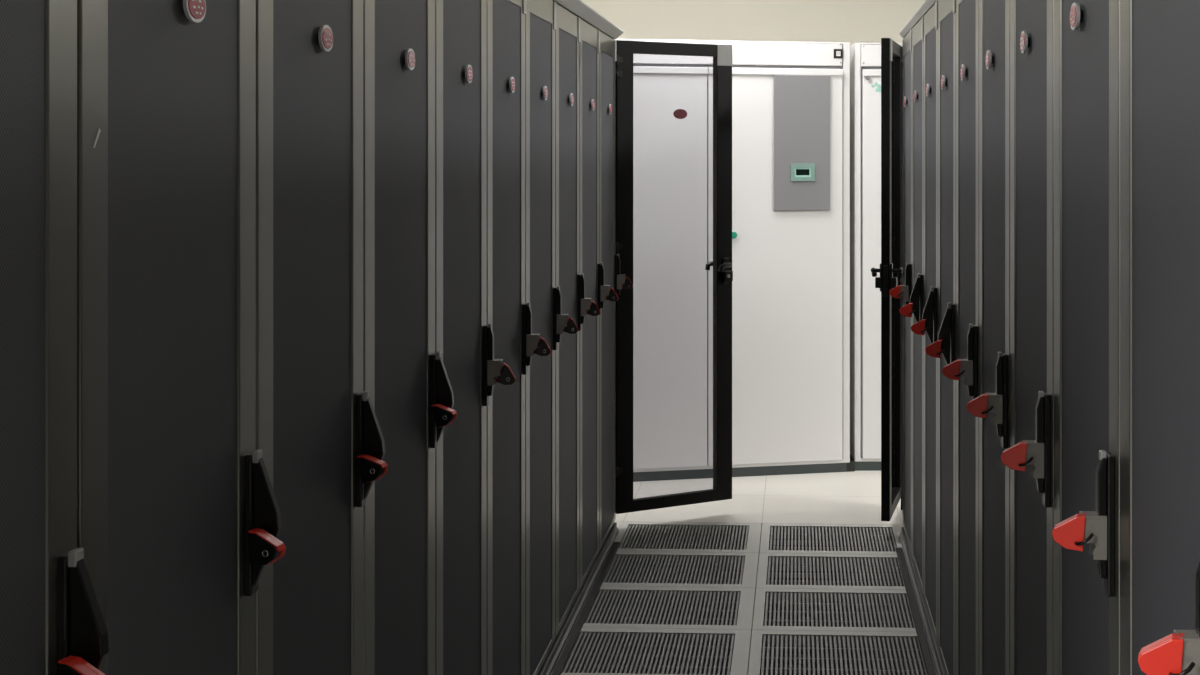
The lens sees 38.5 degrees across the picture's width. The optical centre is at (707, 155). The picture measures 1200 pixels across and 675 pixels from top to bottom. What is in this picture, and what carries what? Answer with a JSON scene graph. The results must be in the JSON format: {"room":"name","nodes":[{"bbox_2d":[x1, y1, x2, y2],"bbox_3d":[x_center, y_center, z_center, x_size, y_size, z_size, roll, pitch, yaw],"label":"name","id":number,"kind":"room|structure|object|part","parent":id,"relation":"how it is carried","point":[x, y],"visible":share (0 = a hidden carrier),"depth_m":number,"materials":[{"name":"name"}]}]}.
{"room":"server room","nodes":[
{"label":"server room","id":0,"kind":"room"},
{"bbox_2d":[581,0,924,45],"bbox_3d":[0.526,0.083,10.036,8.400,3.000,0.100,0,0,3],"label":"wall","id":1,"kind":"structure","parent":0,"point":[849,21],"depth_m":10.00,"materials":[{"name":"white paint"}]},
{"bbox_2d":[614,471,922,674],"bbox_3d":[0.196,1.763,3.745,8.400,0.360,12.500,0,0,3],"label":"floor","id":2,"kind":"structure","parent":0,"point":[854,497],"depth_m":7.76,"materials":[{"name":"tile"}]},
{"bbox_2d":[0,0,108,674],"bbox_3d":[-1.185,0.548,1.549,1.096,2.070,0.597,0,0,3],"label":"tall cabinet","id":3,"kind":"object","parent":2,"relation":"on","point":[50,612],"visible":0.98,"depth_m":1.74,"materials":[{"name":"black metal"}]},
{"bbox_3d":[-0.692,0.547,1.523,0.011,1.925,0.452,0,0,3],"label":"panel","id":4,"kind":"part","parent":3,"relation":"part of","materials":[{"name":"black metal"}]},
{"bbox_3d":[-0.698,0.521,1.524,0.030,2.013,0.592,0,0,3],"label":"door","id":5,"kind":"part","parent":3,"relation":"part of","materials":[{"name":"grey paint"}]},
{"bbox_2d":[58,655,105,674],"bbox_3d":[-0.636,0.535,1.741,0.059,0.049,0.037,0,0,14],"label":"door handle","id":6,"kind":"object","parent":3,"relation":"attached to","point":[70,665],"visible":1,"depth_m":1.73,"materials":[{"name":"red plastic"}]},
{"bbox_3d":[-0.647,0.510,1.779,0.046,0.195,0.031,0,0,3],"label":"door handle","id":7,"kind":"part","parent":3,"relation":"part of","materials":[{"name":"black plastic"}]},
{"bbox_2d":[552,0,623,38],"bbox_3d":[-0.574,-0.508,4.220,0.135,0.034,5.998,0,0,3],"label":"header strip","id":8,"kind":"object","parent":3,"relation":"on","point":[580,9],"visible":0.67,"depth_m":6.22,"materials":[{"name":"white paint"}]},
{"bbox_2d":[77,0,281,674],"bbox_3d":[-1.153,0.548,2.148,1.096,2.070,0.597,0,0,3],"label":"tall cabinet","id":9,"kind":"object","parent":2,"relation":"on","point":[173,481],"visible":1,"depth_m":2.08,"materials":[{"name":"black metal"}]},
{"bbox_3d":[-0.660,0.547,2.123,0.011,1.925,0.452,0,0,3],"label":"panel","id":10,"kind":"part","parent":9,"relation":"part of","materials":[{"name":"black metal"}]},
{"bbox_3d":[-0.615,0.510,2.378,0.046,0.195,0.031,0,0,3],"label":"door handle","id":11,"kind":"part","parent":9,"relation":"part of","materials":[{"name":"black plastic"}]},
{"bbox_2d":[248,528,285,565],"bbox_3d":[-0.605,0.535,2.340,0.059,0.049,0.037,0,0,14],"label":"door handle","id":12,"kind":"object","parent":9,"relation":"attached to","point":[264,548],"visible":1,"depth_m":2.32,"materials":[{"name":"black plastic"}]},
{"bbox_2d":[256,0,384,674],"bbox_3d":[-1.122,0.548,2.748,1.096,2.070,0.597,0,0,3],"label":"tall cabinet","id":13,"kind":"object","parent":2,"relation":"on","point":[314,415],"visible":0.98,"depth_m":2.70,"materials":[{"name":"black metal"}]},
{"bbox_3d":[-0.629,0.547,2.722,0.011,1.925,0.452,0,0,3],"label":"panel","id":14,"kind":"part","parent":13,"relation":"part of","materials":[{"name":"black metal"}]},
{"bbox_3d":[-0.584,0.510,2.978,0.046,0.195,0.031,0,0,3],"label":"door handle","id":15,"kind":"part","parent":13,"relation":"part of","materials":[{"name":"black plastic"}]},
{"bbox_2d":[356,454,387,482],"bbox_3d":[-0.577,0.537,2.939,0.058,0.049,0.038,0,0,14],"label":"door handle","id":16,"kind":"object","parent":13,"relation":"attached to","point":[371,468],"visible":1,"depth_m":2.92,"materials":[{"name":"black plastic"}]},
{"bbox_2d":[363,0,453,674],"bbox_3d":[-1.090,0.548,3.347,1.096,2.070,0.597,0,0,3],"label":"tall cabinet","id":17,"kind":"object","parent":2,"relation":"on","point":[403,373],"visible":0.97,"depth_m":3.30,"materials":[{"name":"black metal"}]},
{"bbox_3d":[-0.598,0.547,3.321,0.011,1.925,0.452,0,0,3],"label":"panel","id":18,"kind":"part","parent":17,"relation":"part of","materials":[{"name":"black metal"}]},
{"bbox_3d":[-0.553,0.510,3.577,0.046,0.195,0.031,0,0,3],"label":"door handle","id":19,"kind":"part","parent":17,"relation":"part of","materials":[{"name":"black plastic"}]},
{"bbox_2d":[431,404,456,427],"bbox_3d":[-0.545,0.537,3.539,0.058,0.049,0.038,0,0,14],"label":"door handle","id":20,"kind":"object","parent":17,"relation":"attached to","point":[443,415],"visible":1,"depth_m":3.52,"materials":[{"name":"black plastic"}]},
{"bbox_2d":[435,0,502,674],"bbox_3d":[-1.060,0.548,3.946,1.094,2.070,0.597,0,0,3],"label":"tall cabinet","id":21,"kind":"object","parent":2,"relation":"on","point":[464,339],"visible":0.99,"depth_m":3.92,"materials":[{"name":"black metal"}]},
{"bbox_3d":[-0.566,0.547,3.920,0.011,1.925,0.452,0,0,3],"label":"panel","id":22,"kind":"part","parent":21,"relation":"part of","materials":[{"name":"black metal"}]},
{"bbox_3d":[-0.533,0.510,4.177,0.023,0.195,0.031,0,0,3],"label":"door handle","id":23,"kind":"part","parent":21,"relation":"part of","materials":[{"name":"black plastic"}]},
{"bbox_3d":[-0.517,0.527,4.176,0.033,0.060,0.034,0,0,3],"label":"hasp plate","id":24,"kind":"part","parent":21,"relation":"part of","materials":[{"name":"silver metal"}]},
{"bbox_2d":[496,363,515,384],"bbox_3d":[-0.492,0.532,4.180,0.051,0.054,0.037,0,0,-4],"label":"door handle","id":25,"kind":"object","parent":21,"relation":"attached to","point":[506,377],"visible":1,"depth_m":4.16,"materials":[{"name":"black plastic"}]},
{"bbox_2d":[487,0,539,674],"bbox_3d":[-1.028,0.548,4.545,1.094,2.070,0.597,0,0,3],"label":"tall cabinet","id":26,"kind":"object","parent":2,"relation":"on","point":[510,318],"visible":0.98,"depth_m":4.50,"materials":[{"name":"black metal"}]},
{"bbox_3d":[-0.535,0.547,4.519,0.011,1.925,0.452,0,0,3],"label":"panel","id":27,"kind":"part","parent":26,"relation":"part of","materials":[{"name":"black metal"}]},
{"bbox_3d":[-0.511,-0.441,4.788,0.004,0.088,0.050,0,0,3],"label":"corner plate","id":28,"kind":"part","parent":26,"relation":"part of","materials":[{"name":"grey metal"}]},
{"bbox_3d":[-0.501,0.510,4.776,0.023,0.195,0.031,0,0,3],"label":"door handle","id":29,"kind":"part","parent":26,"relation":"part of","materials":[{"name":"black plastic"}]},
{"bbox_3d":[-0.485,0.527,4.775,0.033,0.060,0.034,0,0,3],"label":"hasp plate","id":30,"kind":"part","parent":26,"relation":"part of","materials":[{"name":"silver metal"}]},
{"bbox_2d":[533,337,550,355],"bbox_3d":[-0.461,0.532,4.780,0.051,0.054,0.037,0,0,-4],"label":"door handle","id":31,"kind":"object","parent":26,"relation":"attached to","point":[543,349],"visible":1,"depth_m":4.76,"materials":[{"name":"black plastic"}]},
{"bbox_2d":[525,0,567,674],"bbox_3d":[-0.997,0.548,5.144,1.094,2.070,0.597,0,0,3],"label":"tall cabinet","id":32,"kind":"object","parent":2,"relation":"on","point":[544,298],"visible":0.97,"depth_m":5.12,"materials":[{"name":"black metal"}]},
{"bbox_3d":[-0.510,0.521,5.119,0.030,2.013,0.592,0,0,3],"label":"door","id":33,"kind":"part","parent":32,"relation":"part of","materials":[{"name":"grey paint"}]},
{"bbox_3d":[-0.503,0.547,5.118,0.011,1.925,0.452,0,0,3],"label":"panel","id":34,"kind":"part","parent":32,"relation":"part of","materials":[{"name":"black metal"}]},
{"bbox_3d":[-0.479,-0.441,5.388,0.004,0.088,0.050,0,0,3],"label":"corner plate","id":35,"kind":"part","parent":32,"relation":"part of","materials":[{"name":"grey metal"}]},
{"bbox_3d":[-0.470,0.510,5.375,0.023,0.195,0.031,0,0,3],"label":"door handle","id":36,"kind":"part","parent":32,"relation":"part of","materials":[{"name":"black plastic"}]},
{"bbox_3d":[-0.454,0.527,5.374,0.033,0.060,0.034,0,0,3],"label":"hasp plate","id":37,"kind":"part","parent":32,"relation":"part of","materials":[{"name":"silver metal"}]},
{"bbox_2d":[563,317,578,333],"bbox_3d":[-0.429,0.532,5.379,0.051,0.054,0.037,0,0,-4],"label":"door handle","id":38,"kind":"object","parent":32,"relation":"attached to","point":[571,328],"visible":1,"depth_m":5.36,"materials":[{"name":"black plastic"}]},
{"bbox_2d":[555,4,590,638],"bbox_3d":[-0.966,0.548,5.743,1.094,2.070,0.597,0,0,3],"label":"tall cabinet","id":39,"kind":"object","parent":2,"relation":"on","point":[574,303],"visible":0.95,"depth_m":5.72,"materials":[{"name":"black metal"}]},
{"bbox_3d":[-0.478,0.521,5.718,0.030,2.013,0.592,0,0,3],"label":"door","id":40,"kind":"part","parent":39,"relation":"part of","materials":[{"name":"grey paint"}]},
{"bbox_3d":[-0.472,0.547,5.718,0.011,1.925,0.452,0,0,3],"label":"panel","id":41,"kind":"part","parent":39,"relation":"part of","materials":[{"name":"black metal"}]},
{"bbox_3d":[-0.448,-0.441,5.987,0.004,0.088,0.050,0,0,3],"label":"corner plate","id":42,"kind":"part","parent":39,"relation":"part of","materials":[{"name":"grey metal"}]},
{"bbox_3d":[-0.438,0.510,5.974,0.023,0.195,0.031,0,0,3],"label":"door handle","id":43,"kind":"part","parent":39,"relation":"part of","materials":[{"name":"black plastic"}]},
{"bbox_3d":[-0.422,0.527,5.973,0.033,0.060,0.034,0,0,3],"label":"hasp plate","id":44,"kind":"part","parent":39,"relation":"part of","materials":[{"name":"silver metal"}]},
{"bbox_2d":[586,301,600,315],"bbox_3d":[-0.398,0.532,5.978,0.051,0.054,0.037,0,0,-4],"label":"door handle","id":45,"kind":"object","parent":39,"relation":"attached to","point":[594,310],"visible":1,"depth_m":5.96,"materials":[{"name":"black plastic"}]},
{"bbox_2d":[538,522,618,674],"bbox_3d":[-0.553,1.563,4.220,0.046,0.040,6.000,0,0,3],"label":"base rail","id":46,"kind":"object","parent":2,"relation":"on","point":[558,645],"visible":0.67,"depth_m":5.92,"materials":[{"name":"grey metal"}]},
{"bbox_2d":[551,542,619,674],"bbox_3d":[-0.449,1.580,5.466,0.029,0.006,3.070,0,0,3],"label":"strip","id":47,"kind":"object","parent":2,"relation":"on","point":[569,645],"visible":1,"depth_m":5.91,"materials":[{"name":"grey metal"}]},
{"bbox_2d":[579,19,609,590],"bbox_3d":[-0.934,0.548,6.343,1.094,2.070,0.597,0,0,3],"label":"tall cabinet","id":48,"kind":"object","parent":2,"relation":"on","point":[589,47],"visible":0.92,"depth_m":6.33,"materials":[{"name":"black metal"}]},
{"bbox_3d":[-0.447,0.521,6.317,0.030,2.013,0.592,0,0,3],"label":"door","id":49,"kind":"part","parent":48,"relation":"part of","materials":[{"name":"grey paint"}]},
{"bbox_3d":[-0.441,0.547,6.317,0.011,1.925,0.452,0,0,3],"label":"panel","id":50,"kind":"part","parent":48,"relation":"part of","materials":[{"name":"black metal"}]},
{"bbox_3d":[-0.417,-0.441,6.586,0.004,0.088,0.050,0,0,3],"label":"corner plate","id":51,"kind":"part","parent":48,"relation":"part of","materials":[{"name":"grey metal"}]},
{"bbox_3d":[-0.407,0.510,6.573,0.023,0.195,0.031,0,0,3],"label":"door handle","id":52,"kind":"part","parent":48,"relation":"part of","materials":[{"name":"black plastic"}]},
{"bbox_3d":[-0.391,0.527,6.572,0.033,0.060,0.034,0,0,3],"label":"hasp plate","id":53,"kind":"part","parent":48,"relation":"part of","materials":[{"name":"silver metal"}]},
{"bbox_2d":[605,288,617,300],"bbox_3d":[-0.367,0.532,6.577,0.051,0.054,0.037,0,0,-4],"label":"door handle","id":54,"kind":"object","parent":48,"relation":"attached to","point":[612,296],"visible":1,"depth_m":6.56,"materials":[{"name":"black plastic"}]},
{"bbox_2d":[599,31,625,550],"bbox_3d":[-0.903,0.548,6.942,1.094,2.070,0.597,0,0,3],"label":"tall cabinet","id":55,"kind":"object","parent":2,"relation":"on","point":[608,256],"visible":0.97,"depth_m":6.93,"materials":[{"name":"black metal"}]},
{"bbox_3d":[-0.416,0.521,6.916,0.030,2.013,0.592,0,0,3],"label":"door","id":56,"kind":"part","parent":55,"relation":"part of","materials":[{"name":"grey paint"}]},
{"bbox_3d":[-0.409,0.547,6.916,0.011,1.925,0.452,0,0,3],"label":"panel","id":57,"kind":"part","parent":55,"relation":"part of","materials":[{"name":"black metal"}]},
{"bbox_3d":[-0.385,-0.441,7.185,0.004,0.088,0.050,0,0,3],"label":"corner plate","id":58,"kind":"part","parent":55,"relation":"part of","materials":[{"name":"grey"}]},
{"bbox_3d":[-0.376,0.510,7.173,0.023,0.195,0.031,0,0,3],"label":"door handle","id":59,"kind":"part","parent":55,"relation":"part of","materials":[{"name":"black plastic"}]},
{"bbox_3d":[-0.360,0.527,7.171,0.033,0.060,0.034,0,0,3],"label":"hasp plate","id":60,"kind":"part","parent":55,"relation":"part of","materials":[{"name":"silver metal"}]},
{"bbox_2d":[622,277,632,288],"bbox_3d":[-0.335,0.532,7.176,0.051,0.054,0.037,0,0,-4],"label":"door handle","id":61,"kind":"object","parent":55,"relation":"attached to","point":[628,284],"visible":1,"depth_m":7.16,"materials":[{"name":"black plastic"}]},
{"bbox_2d":[616,40,732,513],"bbox_3d":[-0.165,0.547,7.400,0.638,2.072,0.138,0,0,-33],"label":"door","id":62,"kind":"structure","parent":55,"relation":"attached to","point":[722,55],"depth_m":7.41,"materials":[{"name":"black paint"}]},
{"bbox_3d":[0.052,0.505,7.540,0.072,0.115,0.136,0,0,-33],"label":"door handle","id":63,"kind":"part","parent":62,"relation":"part of","materials":[{"name":"black plastic"}]},
{"bbox_3d":[0.078,-0.441,7.534,0.079,0.088,0.004,0,0,-33],"label":"corner plate","id":64,"kind":"part","parent":62,"relation":"part of","materials":[{"name":"grey metal"}]},
{"bbox_2d":[613,39,854,481],"bbox_3d":[-0.275,0.507,8.764,1.890,2.152,0.878,0,0,-14],"label":"cabinet","id":65,"kind":"object","parent":2,"relation":"on","point":[791,100],"visible":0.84,"depth_m":8.46,"materials":[{"name":"white metal"}]},
{"bbox_3d":[-0.529,0.543,8.279,1.086,1.956,0.038,0,0,-14],"label":"door","id":66,"kind":"part","parent":65,"relation":"part of","materials":[{"name":"white metal"}]},
{"bbox_3d":[-0.195,-0.505,8.369,1.790,0.108,0.024,0,0,-14],"label":"panel","id":67,"kind":"part","parent":65,"relation":"part of","materials":[{"name":"white metal"}]},
{"bbox_3d":[0.339,0.543,8.495,0.692,1.956,0.038,0,0,-14],"label":"door","id":68,"kind":"part","parent":65,"relation":"part of","materials":[{"name":"white metal"}]},
{"bbox_3d":[0.471,-0.066,8.511,0.292,0.671,0.013,0,0,-14],"label":"control panel","id":69,"kind":"part","parent":65,"relation":"part of","materials":[{"name":"grey metal"}]},
{"bbox_2d":[551,522,936,674],"bbox_3d":[0.167,1.601,6.280,1.198,0.035,2.218,0,0,3],"label":"floor","id":70,"kind":"structure","parent":2,"relation":"in","point":[596,651],"depth_m":6.09,"materials":[{"name":"grey metal"}]},
{"bbox_2d":[586,590,739,624],"bbox_3d":[-0.148,1.599,6.019,0.518,0.027,0.455,0,0,3],"label":"floor vent","id":71,"kind":"object","parent":70,"relation":"in","point":[609,607],"depth_m":6.03,"materials":[{"name":"grey metal"}]},
{"bbox_2d":[604,555,744,583],"bbox_3d":[-0.119,1.599,6.573,0.518,0.027,0.455,0,0,3],"label":"floor vent","id":72,"kind":"object","parent":70,"relation":"in","point":[624,569],"depth_m":6.59,"materials":[{"name":"grey metal"}]},
{"bbox_2d":[620,525,748,549],"bbox_3d":[-0.090,1.599,7.127,0.518,0.027,0.455,0,0,3],"label":"floor vent","id":73,"kind":"object","parent":70,"relation":"in","point":[632,537],"depth_m":7.14,"materials":[{"name":"grey metal"}]},
{"bbox_2d":[767,557,904,585],"bbox_3d":[0.488,1.599,6.541,0.519,0.027,0.455,0,0,3],"label":"floor vent","id":74,"kind":"object","parent":70,"relation":"in","point":[837,564],"depth_m":6.55,"materials":[{"name":"grey metal"}]},
{"bbox_2d":[850,43,901,470],"bbox_3d":[1.284,0.507,9.036,1.100,2.152,0.874,0,0,-1],"label":"cabinet","id":75,"kind":"object","parent":2,"relation":"on","point":[865,58],"visible":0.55,"depth_m":8.61,"materials":[{"name":"white metal"}]},
{"bbox_3d":[1.291,0.543,8.624,1.018,1.956,0.038,0,0,-1],"label":"door","id":76,"kind":"part","parent":75,"relation":"part of","materials":[{"name":"white metal"}]},
{"bbox_3d":[1.287,-0.505,8.630,1.026,0.108,0.024,0,0,-1],"label":"panel","id":77,"kind":"part","parent":75,"relation":"part of","materials":[{"name":"white metal"}]},
{"bbox_2d":[900,29,911,554],"bbox_3d":[1.299,0.548,6.801,1.094,2.070,0.597,0,0,3],"label":"tall cabinet","id":78,"kind":"object","parent":2,"relation":"on","point":[906,287],"visible":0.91,"depth_m":6.91,"materials":[{"name":"black metal"}]},
{"bbox_2d":[871,38,901,520],"bbox_3d":[0.802,0.547,7.399,0.138,2.072,0.624,0,0,12],"label":"door","id":79,"kind":"structure","parent":78,"relation":"attached to","point":[890,269],"depth_m":7.16,"materials":[{"name":"black paint"}]},
{"bbox_3d":[0.750,0.505,7.153,0.136,0.115,0.072,0,0,12],"label":"door handle","id":80,"kind":"part","parent":79,"relation":"part of","materials":[{"name":"black plastic"}]},
{"bbox_3d":[0.766,-0.441,7.131,0.004,0.088,0.079,0,0,12],"label":"corner plate","id":81,"kind":"part","parent":79,"relation":"part of","materials":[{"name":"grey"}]},
{"bbox_3d":[0.796,0.512,7.376,0.036,2.002,0.572,0,0,12],"label":"door frame","id":82,"kind":"part","parent":79,"relation":"part of","materials":[{"name":"black paint"}]},
{"bbox_3d":[0.796,0.514,7.376,0.008,1.910,0.420,0,0,12],"label":"glass pane","id":83,"kind":"part","parent":79,"relation":"part of","materials":[{"name":"clear glass"}]},
{"bbox_2d":[889,285,903,297],"bbox_3d":[0.726,0.521,6.566,0.059,0.049,0.037,0,0,20],"label":"door handle","id":84,"kind":"object","parent":78,"relation":"attached to","point":[895,292],"visible":1,"depth_m":6.56,"materials":[{"name":"red plastic"}]},
{"bbox_3d":[0.755,0.527,6.572,0.033,0.060,0.034,0,0,3],"label":"hasp plate","id":85,"kind":"part","parent":78,"relation":"part of","materials":[{"name":"silver metal"}]},
{"bbox_3d":[0.805,0.547,6.827,0.011,1.925,0.452,0,0,3],"label":"panel","id":86,"kind":"part","parent":78,"relation":"part of","materials":[{"name":"black metal"}]},
{"bbox_3d":[0.771,0.510,6.571,0.023,0.195,0.031,0,0,3],"label":"door handle","id":87,"kind":"part","parent":78,"relation":"part of","materials":[{"name":"black plastic"}]},
{"bbox_3d":[0.781,-0.441,6.558,0.004,0.088,0.050,0,0,3],"label":"corner plate","id":88,"kind":"part","parent":78,"relation":"part of","materials":[{"name":"grey metal"}]},
{"bbox_2d":[896,548,935,674],"bbox_3d":[0.693,1.580,5.386,0.029,0.006,3.030,0,0,3],"label":"strip","id":89,"kind":"object","parent":2,"relation":"on","point":[927,658],"visible":1,"depth_m":5.88,"materials":[{"name":"grey metal"}]},
{"bbox_2d":[910,16,923,596],"bbox_3d":[1.266,0.548,6.202,1.096,2.070,0.597,0,0,3],"label":"tall cabinet","id":90,"kind":"object","parent":2,"relation":"on","point":[917,295],"visible":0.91,"depth_m":6.22,"materials":[{"name":"black metal"}]},
{"bbox_2d":[899,303,914,316],"bbox_3d":[0.696,0.535,5.946,0.059,0.049,0.037,0,0,20],"label":"door handle","id":91,"kind":"object","parent":90,"relation":"attached to","point":[907,310],"visible":1,"depth_m":5.94,"materials":[{"name":"red plastic"}]},
{"bbox_3d":[0.729,0.510,5.972,0.046,0.195,0.031,0,0,3],"label":"door handle","id":92,"kind":"part","parent":90,"relation":"part of","materials":[{"name":"black plastic"}]},
{"bbox_3d":[0.773,0.547,6.228,0.011,1.925,0.452,0,0,3],"label":"panel","id":93,"kind":"part","parent":90,"relation":"part of","materials":[{"name":"black metal"}]},
{"bbox_3d":[0.750,-0.441,5.959,0.004,0.088,0.050,0,0,3],"label":"corner plate","id":94,"kind":"part","parent":90,"relation":"part of","materials":[{"name":"grey metal"}]},
{"bbox_2d":[900,527,945,674],"bbox_3d":[0.682,1.563,4.430,0.046,0.040,5.400,0,0,3],"label":"base rail","id":95,"kind":"object","parent":2,"relation":"on","point":[939,668],"visible":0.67,"depth_m":5.89,"materials":[{"name":"grey metal"}]},
{"bbox_2d":[922,0,937,644],"bbox_3d":[1.235,0.548,5.603,1.096,2.070,0.597,0,0,3],"label":"tall cabinet","id":96,"kind":"object","parent":2,"relation":"on","point":[930,313],"visible":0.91,"depth_m":5.67,"materials":[{"name":"black metal"}]},
{"bbox_2d":[911,319,928,334],"bbox_3d":[0.664,0.535,5.347,0.059,0.049,0.037,0,0,20],"label":"door handle","id":97,"kind":"object","parent":96,"relation":"attached to","point":[918,328],"visible":1,"depth_m":5.34,"materials":[{"name":"red plastic"}]},
{"bbox_3d":[0.697,0.510,5.373,0.046,0.195,0.031,0,0,3],"label":"door handle","id":98,"kind":"part","parent":96,"relation":"part of","materials":[{"name":"black plastic"}]},
{"bbox_3d":[0.742,0.547,5.629,0.011,1.925,0.452,0,0,3],"label":"panel","id":99,"kind":"part","parent":96,"relation":"part of","materials":[{"name":"black metal"}]},
{"bbox_3d":[0.718,-0.441,5.359,0.004,0.088,0.050,0,0,3],"label":"corner plate","id":100,"kind":"part","parent":96,"relation":"part of","materials":[{"name":"grey metal"}]},
{"bbox_2d":[938,0,955,674],"bbox_3d":[1.204,0.548,5.004,1.096,2.070,0.597,0,0,3],"label":"tall cabinet","id":101,"kind":"object","parent":2,"relation":"on","point":[946,9],"visible":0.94,"depth_m":5.06,"materials":[{"name":"black metal"}]},
{"bbox_2d":[925,340,944,357],"bbox_3d":[0.633,0.535,4.748,0.059,0.049,0.037,0,0,20],"label":"door handle","id":102,"kind":"object","parent":101,"relation":"attached to","point":[934,349],"visible":1,"depth_m":4.74,"materials":[{"name":"red plastic"}]},
{"bbox_3d":[0.666,0.510,4.774,0.046,0.195,0.031,0,0,3],"label":"door handle","id":103,"kind":"part","parent":101,"relation":"part of","materials":[{"name":"black plastic"}]},
{"bbox_3d":[0.711,0.547,5.030,0.011,1.925,0.452,0,0,3],"label":"panel","id":104,"kind":"part","parent":101,"relation":"part of","materials":[{"name":"black metal"}]},
{"bbox_3d":[0.687,-0.441,4.760,0.004,0.088,0.050,0,0,3],"label":"corner plate","id":105,"kind":"part","parent":101,"relation":"part of","materials":[{"name":"grey metal"}]},
{"bbox_2d":[956,0,978,674],"bbox_3d":[1.173,0.548,4.405,1.094,2.070,0.597,0,0,3],"label":"tall cabinet","id":106,"kind":"object","parent":2,"relation":"on","point":[967,11],"visible":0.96,"depth_m":4.41,"materials":[{"name":"black metal"}]},
{"bbox_2d":[942,359,964,379],"bbox_3d":[0.601,0.521,4.169,0.059,0.049,0.037,0,0,20],"label":"door handle","id":107,"kind":"object","parent":106,"relation":"attached to","point":[952,370],"visible":1,"depth_m":4.16,"materials":[{"name":"red plastic"}]},
{"bbox_3d":[0.630,0.527,4.175,0.033,0.060,0.034,0,0,3],"label":"hasp plate","id":108,"kind":"part","parent":106,"relation":"part of","materials":[{"name":"silver metal"}]},
{"bbox_3d":[0.679,0.547,4.431,0.011,1.925,0.452,0,0,3],"label":"panel","id":109,"kind":"part","parent":106,"relation":"part of","materials":[{"name":"black metal"}]},
{"bbox_3d":[0.646,0.510,4.174,0.023,0.195,0.031,0,0,3],"label":"door handle","id":110,"kind":"part","parent":106,"relation":"part of","materials":[{"name":"black plastic"}]},
{"bbox_2d":[979,0,1009,674],"bbox_3d":[1.142,0.548,3.805,1.094,2.070,0.597,0,0,3],"label":"tall cabinet","id":111,"kind":"object","parent":2,"relation":"on","point":[994,15],"visible":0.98,"depth_m":3.83,"materials":[{"name":"black metal"}]},
{"bbox_2d":[966,393,993,417],"bbox_3d":[0.569,0.521,3.570,0.059,0.049,0.037,0,0,20],"label":"door handle","id":112,"kind":"object","parent":111,"relation":"attached to","point":[978,407],"visible":1,"depth_m":3.56,"materials":[{"name":"red plastic"}]},
{"bbox_3d":[0.599,0.527,3.576,0.033,0.060,0.034,0,0,3],"label":"hasp plate","id":113,"kind":"part","parent":111,"relation":"part of","materials":[{"name":"silver metal"}]},
{"bbox_3d":[0.648,0.547,3.831,0.011,1.925,0.452,0,0,3],"label":"panel","id":114,"kind":"part","parent":111,"relation":"part of","materials":[{"name":"black metal"}]},
{"bbox_3d":[0.614,0.510,3.575,0.023,0.195,0.031,0,0,3],"label":"door handle","id":115,"kind":"part","parent":111,"relation":"part of","materials":[{"name":"black plastic"}]},
{"bbox_2d":[1010,0,1053,674],"bbox_3d":[1.110,0.548,3.206,1.094,2.070,0.597,0,0,3],"label":"tall cabinet","id":116,"kind":"object","parent":2,"relation":"on","point":[1031,21],"visible":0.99,"depth_m":3.23,"materials":[{"name":"black metal"}]},
{"bbox_2d":[1000,441,1033,470],"bbox_3d":[0.538,0.521,2.971,0.059,0.049,0.037,0,0,20],"label":"door handle","id":117,"kind":"object","parent":116,"relation":"attached to","point":[1014,457],"visible":1,"depth_m":2.96,"materials":[{"name":"red plastic"}]},
{"bbox_3d":[0.567,0.527,2.977,0.033,0.060,0.034,0,0,3],"label":"hasp plate","id":118,"kind":"part","parent":116,"relation":"part of","materials":[{"name":"silver metal"}]},
{"bbox_3d":[0.583,0.510,2.976,0.023,0.195,0.031,0,0,3],"label":"door handle","id":119,"kind":"part","parent":116,"relation":"part of","materials":[{"name":"black plastic"}]},
{"bbox_2d":[1054,0,1119,674],"bbox_3d":[1.079,0.548,2.607,1.094,2.070,0.597,0,0,3],"label":"tall cabinet","id":120,"kind":"object","parent":2,"relation":"on","point":[1086,32],"visible":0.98,"depth_m":2.61,"materials":[{"name":"black metal"}]},
{"bbox_2d":[1052,513,1093,550],"bbox_3d":[0.506,0.521,2.371,0.059,0.049,0.037,0,0,20],"label":"door handle","id":121,"kind":"object","parent":120,"relation":"attached to","point":[1069,533],"visible":1,"depth_m":2.36,"materials":[{"name":"red plastic"}]},
{"bbox_3d":[0.536,0.527,2.377,0.033,0.060,0.034,0,0,3],"label":"hasp plate","id":122,"kind":"part","parent":120,"relation":"part of","materials":[{"name":"silver metal"}]},
{"bbox_3d":[0.552,0.510,2.376,0.023,0.195,0.031,0,0,3],"label":"door handle","id":123,"kind":"part","parent":120,"relation":"part of","materials":[{"name":"black plastic"}]},
{"bbox_2d":[1120,0,1199,674],"bbox_3d":[1.048,0.548,2.008,1.094,2.070,0.597,0,0,3],"label":"tall cabinet","id":124,"kind":"object","parent":2,"relation":"on","point":[1160,39],"visible":0.82,"depth_m":2.10,"materials":[{"name":"black metal"}]},
{"bbox_2d":[899,0,936,37],"bbox_3d":[0.714,-0.503,4.429,0.114,0.024,5.400,0,0,3],"label":"header strip","id":125,"kind":"object","parent":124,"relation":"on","point":[927,5],"visible":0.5,"depth_m":6.16,"materials":[{"name":"white paint"}]},
{"bbox_3d":[0.560,0.521,2.034,0.030,2.013,0.592,0,0,3],"label":"door","id":126,"kind":"part","parent":124,"relation":"part of","materials":[{"name":"grey paint"}]},
{"bbox_2d":[1138,633,1194,674],"bbox_3d":[0.475,0.521,1.772,0.059,0.049,0.037,0,0,20],"label":"door handle","id":127,"kind":"object","parent":124,"relation":"attached to","point":[1164,656],"visible":1,"depth_m":1.76,"materials":[{"name":"red plastic"}]},
{"bbox_3d":[0.504,0.527,1.778,0.033,0.060,0.034,0,0,3],"label":"hasp plate","id":128,"kind":"part","parent":124,"relation":"part of","materials":[{"name":"silver metal"}]},
{"bbox_3d":[0.520,0.510,1.777,0.023,0.195,0.031,0,0,3],"label":"door handle","id":129,"kind":"part","parent":124,"relation":"part of","materials":[{"name":"black plastic"}]}
]}

